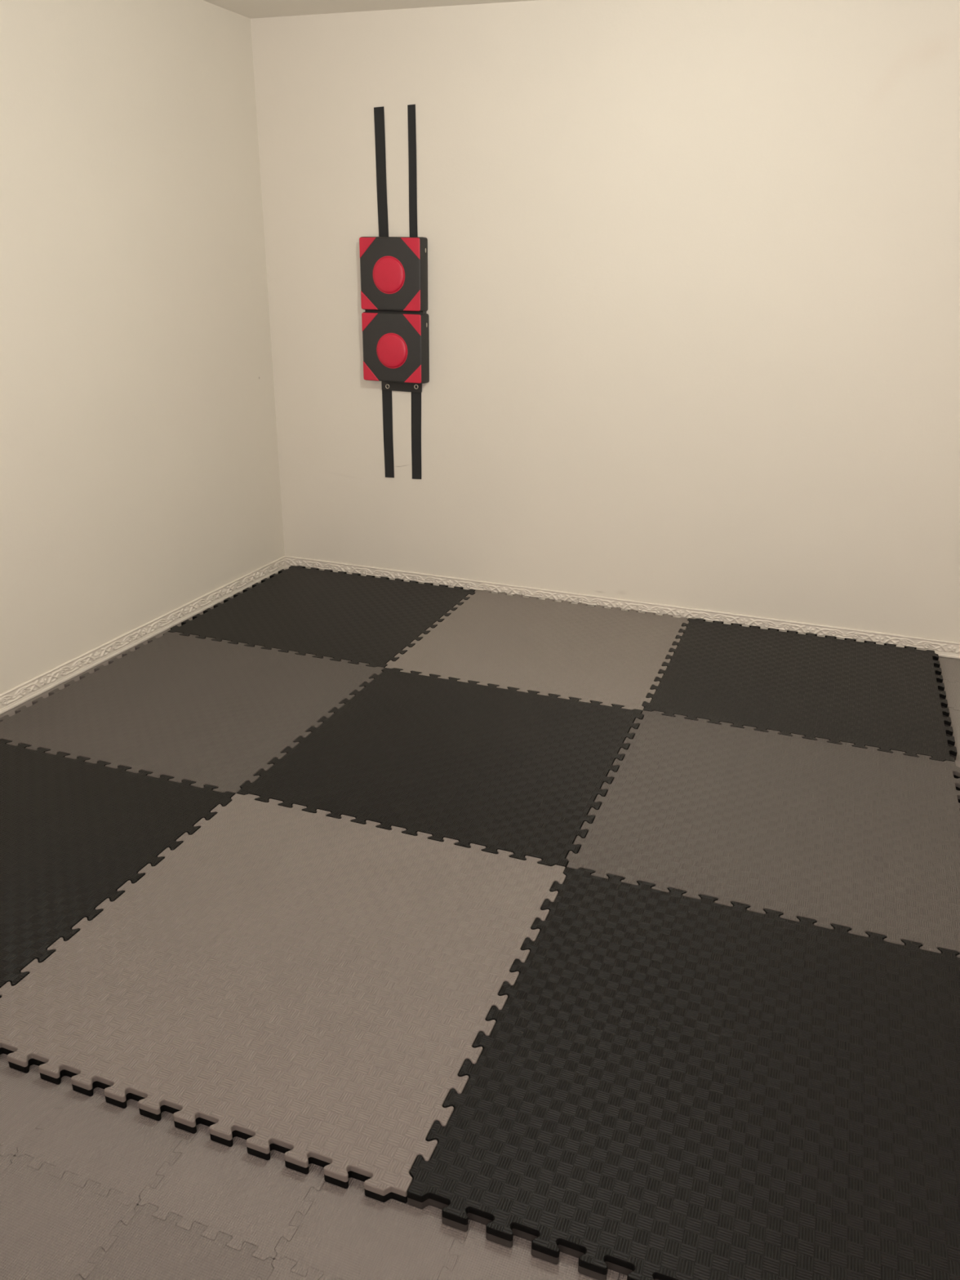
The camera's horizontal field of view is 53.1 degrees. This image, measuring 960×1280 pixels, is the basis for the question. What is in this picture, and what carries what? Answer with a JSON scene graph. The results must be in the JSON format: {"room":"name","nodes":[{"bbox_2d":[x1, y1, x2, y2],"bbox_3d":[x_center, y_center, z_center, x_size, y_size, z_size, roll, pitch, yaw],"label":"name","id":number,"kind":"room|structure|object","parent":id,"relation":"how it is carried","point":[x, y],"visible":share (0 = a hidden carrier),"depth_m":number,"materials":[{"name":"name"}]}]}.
{"room":"exercise studio","nodes":[
{"label":"exercise studio","id":0,"kind":"room"},
{"bbox_2d":[0,0,284,693],"bbox_3d":[-2.013,-0.651,2.170,0.120,2.720,5.335,9,23,20],"label":"wall","id":1,"kind":"structure","parent":0,"point":[140,476],"depth_m":3.62,"materials":[{"name":"beige paint"}]},
{"bbox_2d":[0,555,286,715],"bbox_3d":[-1.833,0.382,2.924,0.012,0.068,4.600,9,23,20],"label":"baseboard","id":2,"kind":"structure","parent":1,"relation":"attached to","point":[21,693],"depth_m":3.88,"materials":[{"name":"white wood"}]},
{"bbox_2d":[0,568,626,1279],"bbox_3d":[-0.042,0.839,2.056,4.450,0.090,5.282,9,23,19],"label":"floor","id":3,"kind":"structure","parent":0,"point":[11,713],"depth_m":3.59,"materials":[{"name":"plastic"}]},
{"bbox_2d":[0,738,235,998],"bbox_3d":[-1.357,0.562,2.539,1.022,0.030,1.022,9,23,19],"label":"foam mat","id":4,"kind":"object","parent":3,"relation":"on","point":[73,832],"visible":0.82,"depth_m":2.60,"materials":[{"name":"black rubber"}]},
{"bbox_2d":[0,631,383,794],"bbox_3d":[-1.009,0.220,3.412,1.022,0.030,1.022,9,23,19],"label":"foam mat","id":5,"kind":"object","parent":3,"relation":"on","point":[206,711],"visible":0.83,"depth_m":3.32,"materials":[{"name":"rubber"}]},
{"bbox_2d":[0,793,566,1203],"bbox_3d":[-0.419,0.703,2.220,1.022,0.030,1.022,9,23,19],"label":"foam mat","id":6,"kind":"object","parent":3,"relation":"on","point":[317,988],"visible":0.91,"depth_m":2.07,"materials":[{"name":"rubber"}]},
{"bbox_2d":[0,1053,619,1279],"bbox_3d":[-0.455,0.977,1.584,1.347,0.008,0.549,9,23,19],"label":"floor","id":7,"kind":"structure","parent":3,"relation":"on","point":[235,1193],"depth_m":1.61,"materials":[{"name":"grey tile"}]},
{"bbox_2d":[167,565,475,667],"bbox_3d":[-0.662,-0.123,4.284,1.022,0.030,1.022,9,23,19],"label":"foam mat","id":8,"kind":"object","parent":3,"relation":"on","point":[356,618],"visible":0.77,"depth_m":4.21,"materials":[{"name":"black rubber"}]},
{"bbox_2d":[236,667,644,867],"bbox_3d":[-0.072,0.360,3.093,1.022,0.030,1.022,9,23,19],"label":"foam mat","id":9,"kind":"object","parent":3,"relation":"on","point":[522,774],"visible":0.87,"depth_m":2.99,"materials":[{"name":"black rubber"}]},
{"bbox_2d":[385,590,688,711],"bbox_3d":[0.276,0.018,3.966,1.022,0.030,1.022,9,23,19],"label":"foam mat","id":10,"kind":"object","parent":3,"relation":"on","point":[566,649],"visible":0.88,"depth_m":3.88,"materials":[{"name":"rubber"}]},
{"bbox_2d":[407,866,959,1279],"bbox_3d":[0.518,0.844,1.902,1.022,0.030,1.022,9,23,19],"label":"foam mat","id":11,"kind":"object","parent":3,"relation":"on","point":[671,1085],"visible":0.96,"depth_m":1.80,"materials":[{"name":"black rubber"}]},
{"bbox_2d":[565,710,959,958],"bbox_3d":[0.866,0.501,2.775,1.022,0.030,1.022,9,23,19],"label":"foam mat","id":12,"kind":"object","parent":3,"relation":"on","point":[862,840],"visible":0.85,"depth_m":2.68,"materials":[{"name":"rubber"}]},
{"bbox_2d":[641,617,956,761],"bbox_3d":[1.213,0.158,3.648,1.022,0.030,1.022,9,23,19],"label":"foam mat","id":13,"kind":"object","parent":3,"relation":"on","point":[887,697],"visible":0.89,"depth_m":3.56,"materials":[{"name":"black rubber"}]},
{"bbox_2d":[937,657,959,767],"bbox_3d":[1.712,0.257,3.469,0.284,0.008,1.060,9,23,19],"label":"floor","id":14,"kind":"structure","parent":3,"relation":"on","point":[950,668],"depth_m":3.62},
{"bbox_2d":[203,0,535,18],"bbox_3d":[-0.055,-1.493,1.146,4.550,0.122,5.282,9,23,19],"label":"ceiling","id":15,"kind":"structure","parent":0,"point":[251,9],"depth_m":3.79,"materials":[{"name":"paint"}]},
{"bbox_2d":[250,0,959,659],"bbox_3d":[0.850,-1.298,3.899,4.750,2.720,0.120,9,23,19],"label":"wall","id":16,"kind":"structure","parent":0,"point":[693,311],"depth_m":3.90,"materials":[{"name":"beige paint"}]},
{"bbox_2d":[359,104,429,479],"bbox_3d":[-0.376,-1.470,4.211,0.304,1.551,0.067,9,23,19],"label":"pad","id":17,"kind":"object","parent":16,"relation":"attached to","point":[393,269],"visible":1,"depth_m":4.20,"materials":[{"name":"black leather"}]},
{"bbox_2d":[284,555,959,658],"bbox_3d":[0.828,-0.125,4.293,3.898,0.068,0.012,9,23,19],"label":"baseboard","id":18,"kind":"structure","parent":16,"relation":"attached to","point":[949,649],"depth_m":4.31,"materials":[{"name":"white wood"}]}
]}

